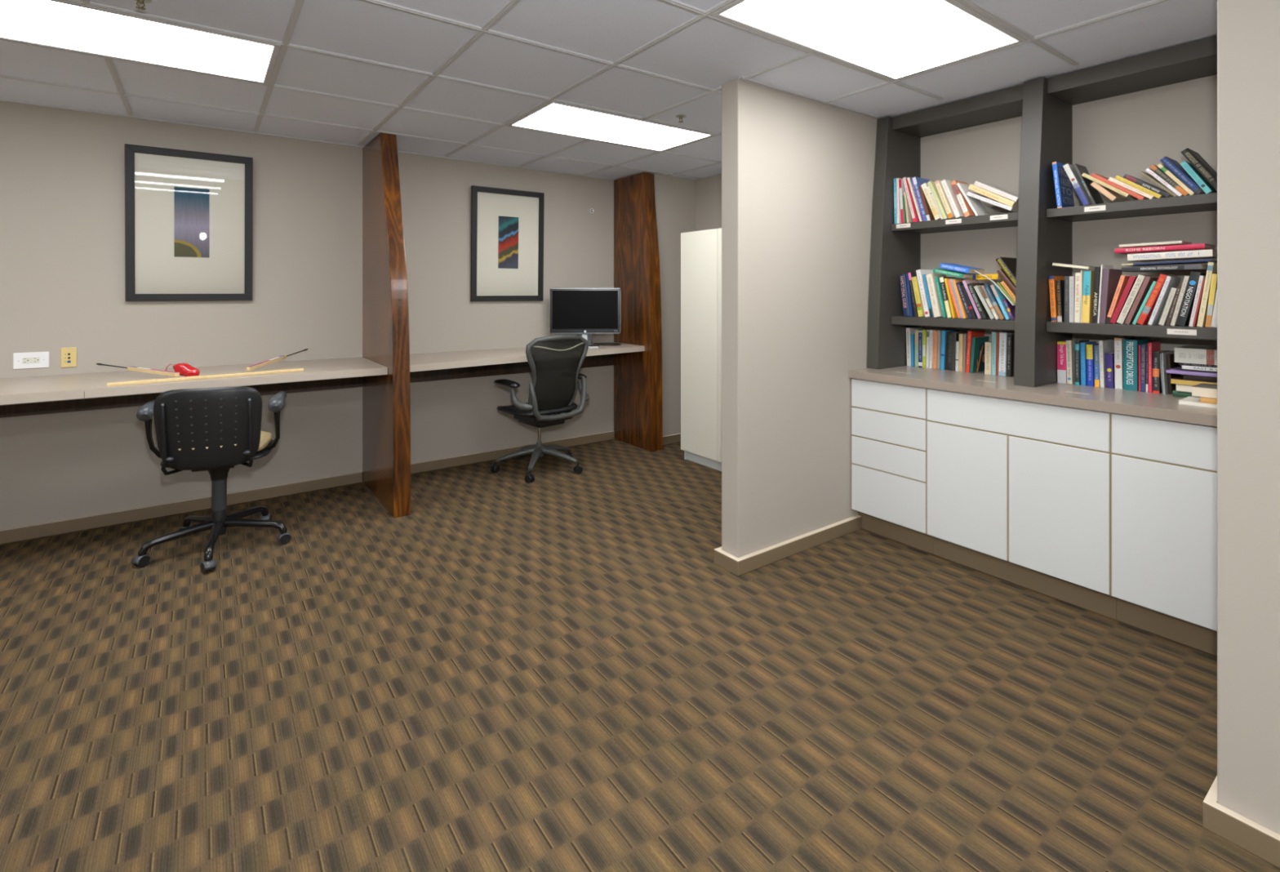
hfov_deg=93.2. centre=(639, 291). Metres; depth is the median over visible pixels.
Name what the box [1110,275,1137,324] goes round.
book
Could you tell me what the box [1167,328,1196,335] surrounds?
label
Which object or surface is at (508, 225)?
print
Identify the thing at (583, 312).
computer monitor
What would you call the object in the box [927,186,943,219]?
book
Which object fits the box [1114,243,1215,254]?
book
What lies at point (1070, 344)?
book
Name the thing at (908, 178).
book
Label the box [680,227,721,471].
tall cabinet
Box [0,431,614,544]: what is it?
baseboard
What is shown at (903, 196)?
book
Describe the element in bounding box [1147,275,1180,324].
book
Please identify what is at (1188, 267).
book
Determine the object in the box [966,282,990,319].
book
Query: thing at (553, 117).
recessed light
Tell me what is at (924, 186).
book
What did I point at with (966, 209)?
book
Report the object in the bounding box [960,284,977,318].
book
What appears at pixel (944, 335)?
book
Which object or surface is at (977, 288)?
book
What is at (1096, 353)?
book
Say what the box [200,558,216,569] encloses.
caster
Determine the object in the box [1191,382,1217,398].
book
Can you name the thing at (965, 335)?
book
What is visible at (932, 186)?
book
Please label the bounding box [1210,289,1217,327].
book
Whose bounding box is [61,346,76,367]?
outlet
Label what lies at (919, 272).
book
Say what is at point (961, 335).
book
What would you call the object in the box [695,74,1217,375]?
wall
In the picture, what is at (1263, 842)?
baseboard
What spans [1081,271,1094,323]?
book
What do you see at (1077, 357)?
book
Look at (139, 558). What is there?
caster
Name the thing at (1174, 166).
book
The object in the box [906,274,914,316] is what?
book
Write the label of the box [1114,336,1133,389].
book
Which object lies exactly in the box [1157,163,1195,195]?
book
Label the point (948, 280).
book
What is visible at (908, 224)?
label
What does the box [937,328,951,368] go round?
book
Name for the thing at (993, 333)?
book
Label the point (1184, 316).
book
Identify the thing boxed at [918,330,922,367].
book
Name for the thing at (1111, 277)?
book
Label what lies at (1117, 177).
book
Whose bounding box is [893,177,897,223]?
book
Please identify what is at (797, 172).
wall partition
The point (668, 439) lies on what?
baseboard
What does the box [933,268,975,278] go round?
book
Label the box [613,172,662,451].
divider
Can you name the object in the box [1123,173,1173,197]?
book
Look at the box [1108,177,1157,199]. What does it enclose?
book
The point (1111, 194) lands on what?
book
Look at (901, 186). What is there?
book
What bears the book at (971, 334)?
on the countertop
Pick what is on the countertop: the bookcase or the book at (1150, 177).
the bookcase
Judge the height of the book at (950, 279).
0.212 m
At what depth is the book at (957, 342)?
3.36 m
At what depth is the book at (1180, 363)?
2.50 m
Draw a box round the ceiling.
[0,0,1217,179]
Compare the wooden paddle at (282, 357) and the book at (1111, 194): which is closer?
the book at (1111, 194)
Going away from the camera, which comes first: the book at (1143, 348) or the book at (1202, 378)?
the book at (1202, 378)
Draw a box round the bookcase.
[866,35,1217,386]
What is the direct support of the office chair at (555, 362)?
on the floor
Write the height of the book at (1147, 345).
0.211 m
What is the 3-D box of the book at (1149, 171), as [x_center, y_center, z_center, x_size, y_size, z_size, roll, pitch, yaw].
[2.259,-0.458,2.587,0.156,0.136,0.121,0,0,-36]
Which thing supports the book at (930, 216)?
on the bookcase
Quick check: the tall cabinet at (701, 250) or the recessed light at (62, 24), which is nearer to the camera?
the recessed light at (62, 24)
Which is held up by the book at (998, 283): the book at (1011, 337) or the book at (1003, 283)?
the book at (1003, 283)
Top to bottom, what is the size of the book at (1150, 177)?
0.126 m
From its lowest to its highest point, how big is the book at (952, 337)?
0.214 m
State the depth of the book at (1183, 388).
2.53 m
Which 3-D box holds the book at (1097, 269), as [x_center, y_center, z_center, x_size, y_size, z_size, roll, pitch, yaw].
[2.120,0.017,2.779,0.156,0.255,0.026,0,0,-36]
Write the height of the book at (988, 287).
0.179 m
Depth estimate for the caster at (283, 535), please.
3.22 m
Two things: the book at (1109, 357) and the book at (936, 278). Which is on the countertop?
the book at (1109, 357)
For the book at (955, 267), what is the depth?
3.25 m
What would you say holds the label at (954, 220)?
attached to the bookcase
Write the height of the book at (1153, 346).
0.217 m
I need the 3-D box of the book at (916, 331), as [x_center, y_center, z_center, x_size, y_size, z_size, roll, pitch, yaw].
[1.675,0.336,3.594,0.130,0.216,0.020,0,0,-36]
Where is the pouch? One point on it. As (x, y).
(184, 369)
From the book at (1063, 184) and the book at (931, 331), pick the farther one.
the book at (931, 331)
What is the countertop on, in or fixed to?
on the base cabinet at (1019, 492)
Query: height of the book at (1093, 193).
0.200 m
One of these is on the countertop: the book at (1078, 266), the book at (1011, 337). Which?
the book at (1011, 337)
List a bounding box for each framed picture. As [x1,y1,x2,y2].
[124,143,253,301]
[470,185,544,301]
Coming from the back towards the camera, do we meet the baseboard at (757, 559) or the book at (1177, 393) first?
the baseboard at (757, 559)
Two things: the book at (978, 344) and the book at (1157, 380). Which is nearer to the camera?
the book at (1157, 380)
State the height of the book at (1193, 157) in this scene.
0.188 m
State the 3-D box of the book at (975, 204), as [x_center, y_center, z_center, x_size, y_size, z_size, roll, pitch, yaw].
[1.779,-0.485,3.232,0.135,0.189,0.111,0,0,-36]
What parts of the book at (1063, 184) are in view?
panel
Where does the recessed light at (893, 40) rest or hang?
in the ceiling
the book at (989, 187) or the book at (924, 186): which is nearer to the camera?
the book at (989, 187)
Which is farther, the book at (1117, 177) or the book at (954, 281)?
the book at (954, 281)
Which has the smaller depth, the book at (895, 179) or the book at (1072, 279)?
the book at (1072, 279)
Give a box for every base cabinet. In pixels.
[851,377,933,553]
[926,387,1116,619]
[1111,413,1217,655]
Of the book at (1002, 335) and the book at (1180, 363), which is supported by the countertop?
the book at (1002, 335)
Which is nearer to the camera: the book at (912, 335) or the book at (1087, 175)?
the book at (1087, 175)
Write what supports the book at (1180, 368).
on the book at (1177, 370)
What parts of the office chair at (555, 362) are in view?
armrest, leg, arm post, leg, seat frame, seat, leg, frame, leg, armrest, arm post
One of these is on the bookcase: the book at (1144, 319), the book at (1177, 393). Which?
the book at (1144, 319)
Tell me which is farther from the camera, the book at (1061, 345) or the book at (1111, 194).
the book at (1061, 345)
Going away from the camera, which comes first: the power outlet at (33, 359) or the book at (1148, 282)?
the book at (1148, 282)
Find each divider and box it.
[362,132,410,517]
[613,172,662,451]
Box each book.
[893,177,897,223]
[896,177,901,223]
[898,178,905,222]
[898,274,909,315]
[902,177,915,222]
[902,195,906,222]
[903,191,912,222]
[906,177,919,222]
[906,177,921,221]
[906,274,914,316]
[906,327,923,365]
[907,272,918,316]
[910,177,924,221]
[910,333,915,366]
[911,276,924,316]
[912,176,929,221]
[915,269,933,316]
[915,328,928,367]
[918,186,934,220]
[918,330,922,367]
[920,182,941,219]
[922,274,933,317]
[922,328,935,368]
[925,273,946,317]
[925,328,936,368]
[927,181,948,218]
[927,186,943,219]
[928,328,946,368]
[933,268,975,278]
[933,329,939,368]
[934,179,955,218]
[934,276,947,317]
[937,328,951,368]
[939,262,984,274]
[939,276,955,317]
[940,179,964,217]
[940,329,957,369]
[944,278,957,318]
[945,330,968,370]
[946,279,960,318]
[949,278,963,318]
[951,180,975,217]
[952,279,968,318]
[955,281,972,318]
[955,341,959,371]
[956,182,988,215]
[958,333,968,371]
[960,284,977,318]
[962,280,981,319]
[962,333,968,372]
[965,329,984,372]
[966,191,1017,211]
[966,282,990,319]
[968,183,1018,208]
[968,273,1002,279]
[969,336,989,373]
[973,180,1018,202]
[973,285,995,319]
[979,285,999,319]
[983,284,1005,319]
[984,341,991,374]
[990,284,1011,319]
[991,330,1004,375]
[995,257,1016,286]
[995,331,1004,375]
[996,268,1015,294]
[996,281,1015,305]
[998,331,1014,376]
[1000,280,1015,302]
[1002,298,1015,319]
[1006,333,1014,377]
[1048,275,1064,321]
[1052,161,1074,208]
[1052,262,1095,269]
[1055,280,1064,321]
[1057,340,1066,383]
[1062,163,1093,205]
[1064,275,1071,322]
[1066,338,1084,383]
[1069,275,1075,322]
[1072,163,1104,204]
[1074,272,1080,322]
[1075,339,1088,384]
[1080,270,1087,322]
[1080,341,1096,385]
[1081,173,1137,199]
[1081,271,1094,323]
[1086,342,1098,386]
[1090,181,1127,202]
[1091,173,1150,199]
[1092,266,1101,323]
[1093,344,1100,386]
[1097,264,1112,323]
[1098,268,1122,323]
[1098,338,1114,387]
[1105,275,1130,323]
[1105,351,1115,388]
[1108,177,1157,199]
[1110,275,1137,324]
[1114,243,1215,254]
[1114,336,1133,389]
[1115,174,1165,198]
[1116,274,1153,324]
[1119,240,1191,248]
[1121,259,1217,266]
[1121,264,1207,272]
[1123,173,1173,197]
[1123,337,1148,391]
[1124,275,1158,324]
[1127,248,1217,262]
[1132,280,1156,324]
[1137,273,1177,324]
[1138,343,1144,391]
[1139,171,1177,196]
[1140,343,1146,391]
[1145,167,1183,195]
[1146,343,1148,391]
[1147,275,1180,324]
[1147,341,1160,392]
[1149,164,1190,195]
[1152,350,1169,393]
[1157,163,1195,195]
[1158,287,1177,325]
[1160,155,1205,194]
[1165,284,1182,325]
[1166,352,1180,393]
[1166,366,1217,377]
[1170,275,1189,325]
[1170,374,1217,385]
[1172,389,1200,397]
[1174,345,1217,364]
[1175,271,1206,326]
[1175,383,1193,392]
[1178,362,1217,367]
[1178,395,1217,408]
[1180,147,1217,191]
[1180,160,1217,193]
[1180,368,1217,373]
[1182,364,1217,371]
[1183,374,1217,382]
[1188,275,1205,326]
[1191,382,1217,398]
[1192,279,1204,326]
[1196,262,1217,326]
[1200,396,1217,404]
[1204,273,1217,327]
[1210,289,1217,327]
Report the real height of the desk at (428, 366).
0.208 m
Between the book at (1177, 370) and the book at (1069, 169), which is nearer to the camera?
the book at (1177, 370)
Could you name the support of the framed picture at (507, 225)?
attached to the wall at (62, 171)
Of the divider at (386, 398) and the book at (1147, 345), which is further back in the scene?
the divider at (386, 398)
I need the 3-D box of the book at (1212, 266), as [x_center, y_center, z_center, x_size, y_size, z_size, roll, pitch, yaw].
[2.326,0.014,2.474,0.130,0.262,0.051,0,0,-36]
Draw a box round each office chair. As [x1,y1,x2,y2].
[130,386,292,573]
[490,333,590,483]
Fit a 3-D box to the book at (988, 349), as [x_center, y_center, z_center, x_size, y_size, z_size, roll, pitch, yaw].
[1.915,0.359,3.275,0.145,0.171,0.032,0,1,-36]
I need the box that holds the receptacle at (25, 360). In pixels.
[22,356,39,364]
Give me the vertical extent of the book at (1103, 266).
0.264 m
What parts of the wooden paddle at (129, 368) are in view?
handle, blade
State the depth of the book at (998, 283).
3.04 m
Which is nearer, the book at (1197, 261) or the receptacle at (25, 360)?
the book at (1197, 261)
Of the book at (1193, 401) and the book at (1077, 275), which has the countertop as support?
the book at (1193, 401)
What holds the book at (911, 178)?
on the bookcase
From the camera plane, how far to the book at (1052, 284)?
2.87 m
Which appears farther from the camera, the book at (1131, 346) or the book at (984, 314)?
the book at (984, 314)
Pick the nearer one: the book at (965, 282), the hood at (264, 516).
the book at (965, 282)
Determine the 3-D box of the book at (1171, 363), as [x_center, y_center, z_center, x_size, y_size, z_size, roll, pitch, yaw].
[2.355,0.359,2.672,0.150,0.170,0.018,0,0,-36]
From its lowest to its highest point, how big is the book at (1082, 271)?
0.240 m
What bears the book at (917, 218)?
on the bookcase
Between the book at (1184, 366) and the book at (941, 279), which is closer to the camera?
the book at (1184, 366)
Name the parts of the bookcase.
shelf, shelf, panel, shelf, shelf, panel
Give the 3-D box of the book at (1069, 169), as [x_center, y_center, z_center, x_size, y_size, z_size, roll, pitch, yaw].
[2.066,-0.493,2.837,0.136,0.205,0.103,0,0,-36]
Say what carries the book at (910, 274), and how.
on the bookcase
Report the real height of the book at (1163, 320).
0.160 m
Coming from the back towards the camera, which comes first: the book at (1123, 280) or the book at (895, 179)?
the book at (895, 179)
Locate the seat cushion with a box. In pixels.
[257,431,271,451]
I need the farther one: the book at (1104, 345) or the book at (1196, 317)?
the book at (1104, 345)
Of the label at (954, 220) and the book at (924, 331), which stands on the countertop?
the book at (924, 331)
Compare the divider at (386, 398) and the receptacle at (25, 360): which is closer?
the receptacle at (25, 360)
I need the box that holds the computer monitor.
[549,288,620,347]
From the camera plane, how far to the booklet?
3.06 m
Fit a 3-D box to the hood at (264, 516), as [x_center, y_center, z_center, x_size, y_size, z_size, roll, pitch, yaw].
[-2.161,1.304,3.498,0.048,0.030,0.061,0,0,-20]
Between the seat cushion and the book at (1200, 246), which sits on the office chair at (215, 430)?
the seat cushion
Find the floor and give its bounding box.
[0,439,1279,871]
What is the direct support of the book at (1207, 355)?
on the book at (1180, 363)
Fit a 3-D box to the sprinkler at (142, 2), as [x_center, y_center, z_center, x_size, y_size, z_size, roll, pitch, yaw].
[-1.740,-1.004,2.111,0.063,0.036,0.063,0,0,-36]
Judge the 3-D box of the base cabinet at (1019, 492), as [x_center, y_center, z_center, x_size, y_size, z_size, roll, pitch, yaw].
[1.913,0.915,2.925,0.601,0.859,0.764,0,0,-36]
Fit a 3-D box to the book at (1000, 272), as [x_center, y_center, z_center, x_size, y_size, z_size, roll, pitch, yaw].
[1.904,-0.040,3.073,0.150,0.144,0.115,0,0,-36]
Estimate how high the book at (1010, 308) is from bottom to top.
0.105 m
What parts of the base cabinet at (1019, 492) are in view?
door, drawer, door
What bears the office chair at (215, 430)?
on the floor
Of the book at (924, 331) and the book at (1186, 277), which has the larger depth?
the book at (924, 331)
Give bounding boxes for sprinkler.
[135,0,152,9]
[675,114,686,122]
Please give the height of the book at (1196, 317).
0.193 m
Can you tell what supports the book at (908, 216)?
on the bookcase
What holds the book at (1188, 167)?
on the bookcase
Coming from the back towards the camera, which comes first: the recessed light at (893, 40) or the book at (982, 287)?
the book at (982, 287)
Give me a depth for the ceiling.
2.79 m
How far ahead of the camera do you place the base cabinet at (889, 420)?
3.23 m
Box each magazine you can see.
[1160,353,1164,394]
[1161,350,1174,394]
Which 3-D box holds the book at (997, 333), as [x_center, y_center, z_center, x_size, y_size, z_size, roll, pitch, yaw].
[1.947,0.331,3.240,0.155,0.227,0.009,0,1,-36]
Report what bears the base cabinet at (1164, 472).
on the floor
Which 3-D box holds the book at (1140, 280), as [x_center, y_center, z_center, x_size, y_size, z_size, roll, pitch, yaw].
[2.186,0.036,2.671,0.135,0.216,0.100,0,0,-36]
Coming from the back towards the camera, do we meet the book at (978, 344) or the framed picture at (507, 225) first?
the framed picture at (507, 225)
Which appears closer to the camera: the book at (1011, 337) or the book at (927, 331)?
the book at (1011, 337)
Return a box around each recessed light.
[0,0,280,84]
[506,100,715,151]
[711,0,1027,80]
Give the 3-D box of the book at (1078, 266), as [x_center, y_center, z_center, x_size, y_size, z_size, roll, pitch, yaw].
[2.059,-0.117,2.858,0.150,0.036,0.148,0,0,-36]
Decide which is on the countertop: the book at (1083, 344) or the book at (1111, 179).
the book at (1083, 344)
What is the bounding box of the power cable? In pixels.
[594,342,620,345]
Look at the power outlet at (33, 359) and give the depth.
3.30 m
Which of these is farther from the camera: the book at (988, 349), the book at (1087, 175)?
the book at (988, 349)
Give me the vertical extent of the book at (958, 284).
0.195 m
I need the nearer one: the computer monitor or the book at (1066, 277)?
the book at (1066, 277)
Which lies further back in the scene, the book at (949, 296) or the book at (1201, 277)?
the book at (949, 296)
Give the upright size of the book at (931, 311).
0.239 m
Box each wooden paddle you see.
[96,363,179,376]
[246,348,308,370]
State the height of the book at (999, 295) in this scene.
0.179 m
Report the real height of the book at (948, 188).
0.217 m
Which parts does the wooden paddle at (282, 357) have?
blade, handle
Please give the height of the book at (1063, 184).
0.222 m
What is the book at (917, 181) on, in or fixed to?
on the bookcase
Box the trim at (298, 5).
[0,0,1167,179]
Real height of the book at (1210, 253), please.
0.029 m
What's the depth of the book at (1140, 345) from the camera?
2.69 m
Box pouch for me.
[165,362,199,376]
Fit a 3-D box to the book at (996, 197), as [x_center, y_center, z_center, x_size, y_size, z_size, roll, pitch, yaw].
[1.862,-0.491,3.148,0.170,0.144,0.226,0,0,-36]
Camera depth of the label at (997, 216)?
3.05 m
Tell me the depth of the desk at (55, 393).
3.32 m
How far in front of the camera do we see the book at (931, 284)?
3.34 m
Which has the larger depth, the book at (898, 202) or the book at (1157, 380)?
the book at (898, 202)
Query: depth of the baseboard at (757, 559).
3.05 m
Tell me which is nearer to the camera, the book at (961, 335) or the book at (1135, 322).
the book at (1135, 322)
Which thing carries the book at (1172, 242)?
on the book at (1200, 246)
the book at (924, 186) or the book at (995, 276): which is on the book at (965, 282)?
the book at (995, 276)
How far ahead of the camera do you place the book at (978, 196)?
3.10 m
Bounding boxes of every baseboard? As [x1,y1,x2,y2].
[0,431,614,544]
[662,433,680,444]
[713,515,862,575]
[1202,775,1279,868]
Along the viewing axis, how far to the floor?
2.02 m
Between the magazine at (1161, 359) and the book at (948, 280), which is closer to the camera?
the magazine at (1161, 359)
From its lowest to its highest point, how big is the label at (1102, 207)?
0.023 m
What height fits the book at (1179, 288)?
0.172 m
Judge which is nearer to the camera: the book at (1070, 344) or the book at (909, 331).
the book at (1070, 344)
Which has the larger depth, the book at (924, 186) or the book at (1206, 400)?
the book at (924, 186)
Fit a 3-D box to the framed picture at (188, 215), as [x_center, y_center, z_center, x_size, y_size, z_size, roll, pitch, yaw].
[-2.727,-0.395,3.687,0.622,0.908,0.062,0,0,-36]
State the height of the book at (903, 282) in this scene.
0.241 m
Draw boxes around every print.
[173,186,209,257]
[497,215,518,268]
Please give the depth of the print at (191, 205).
3.69 m
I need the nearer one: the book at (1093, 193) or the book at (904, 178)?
the book at (1093, 193)
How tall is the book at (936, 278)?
0.224 m
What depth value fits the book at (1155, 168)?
2.53 m
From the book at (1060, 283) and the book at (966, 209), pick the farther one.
the book at (966, 209)
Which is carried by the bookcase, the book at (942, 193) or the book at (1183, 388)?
the book at (942, 193)
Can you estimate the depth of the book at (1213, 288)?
2.42 m
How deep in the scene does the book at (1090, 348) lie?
2.83 m
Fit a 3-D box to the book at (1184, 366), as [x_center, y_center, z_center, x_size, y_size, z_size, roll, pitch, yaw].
[2.396,0.318,2.512,0.170,0.015,0.190,0,0,-36]
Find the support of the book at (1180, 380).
on the book at (1183, 388)
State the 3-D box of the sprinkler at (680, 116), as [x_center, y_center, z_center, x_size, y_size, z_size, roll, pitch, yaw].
[0.238,-1.004,3.532,0.063,0.036,0.063,0,0,-36]
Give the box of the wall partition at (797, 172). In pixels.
[721,78,878,557]
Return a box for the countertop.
[848,365,1217,426]
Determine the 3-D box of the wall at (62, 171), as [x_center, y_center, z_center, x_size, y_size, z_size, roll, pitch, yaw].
[-2.716,0.162,3.799,7.460,2.367,0.100,0,0,-36]
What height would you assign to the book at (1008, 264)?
0.166 m
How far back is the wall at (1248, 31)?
1.47 m
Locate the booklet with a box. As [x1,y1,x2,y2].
[974,270,1013,305]
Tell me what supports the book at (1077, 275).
on the bookcase
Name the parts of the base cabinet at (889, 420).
drawer, drawer, drawer, drawer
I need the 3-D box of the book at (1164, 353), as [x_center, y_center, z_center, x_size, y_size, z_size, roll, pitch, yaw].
[2.334,0.355,2.667,0.190,0.179,0.011,0,0,-36]
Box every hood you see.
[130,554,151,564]
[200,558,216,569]
[259,513,271,520]
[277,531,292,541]
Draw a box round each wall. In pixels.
[0,101,614,529]
[652,173,695,435]
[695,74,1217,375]
[1217,0,1279,834]
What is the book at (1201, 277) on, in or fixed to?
on the bookcase
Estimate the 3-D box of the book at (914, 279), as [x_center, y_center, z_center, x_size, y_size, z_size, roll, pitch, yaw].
[1.623,0.030,3.461,0.150,0.228,0.067,0,0,-36]
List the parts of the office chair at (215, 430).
armrest, leg, backrest, leg, leg, armrest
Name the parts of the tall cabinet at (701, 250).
door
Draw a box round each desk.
[0,356,387,417]
[409,342,644,382]
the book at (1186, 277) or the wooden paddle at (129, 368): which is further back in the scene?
the wooden paddle at (129, 368)
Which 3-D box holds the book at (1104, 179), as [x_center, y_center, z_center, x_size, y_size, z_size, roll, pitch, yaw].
[2.155,-0.463,2.709,0.130,0.145,0.192,0,0,-36]
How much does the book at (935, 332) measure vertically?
0.218 m
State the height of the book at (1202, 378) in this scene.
0.022 m
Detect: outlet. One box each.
[13,351,48,368]
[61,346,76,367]
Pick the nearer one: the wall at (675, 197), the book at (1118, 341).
the book at (1118, 341)
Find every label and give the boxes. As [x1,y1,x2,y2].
[896,222,910,228]
[945,218,961,224]
[990,213,1007,220]
[1084,204,1105,212]
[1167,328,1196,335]

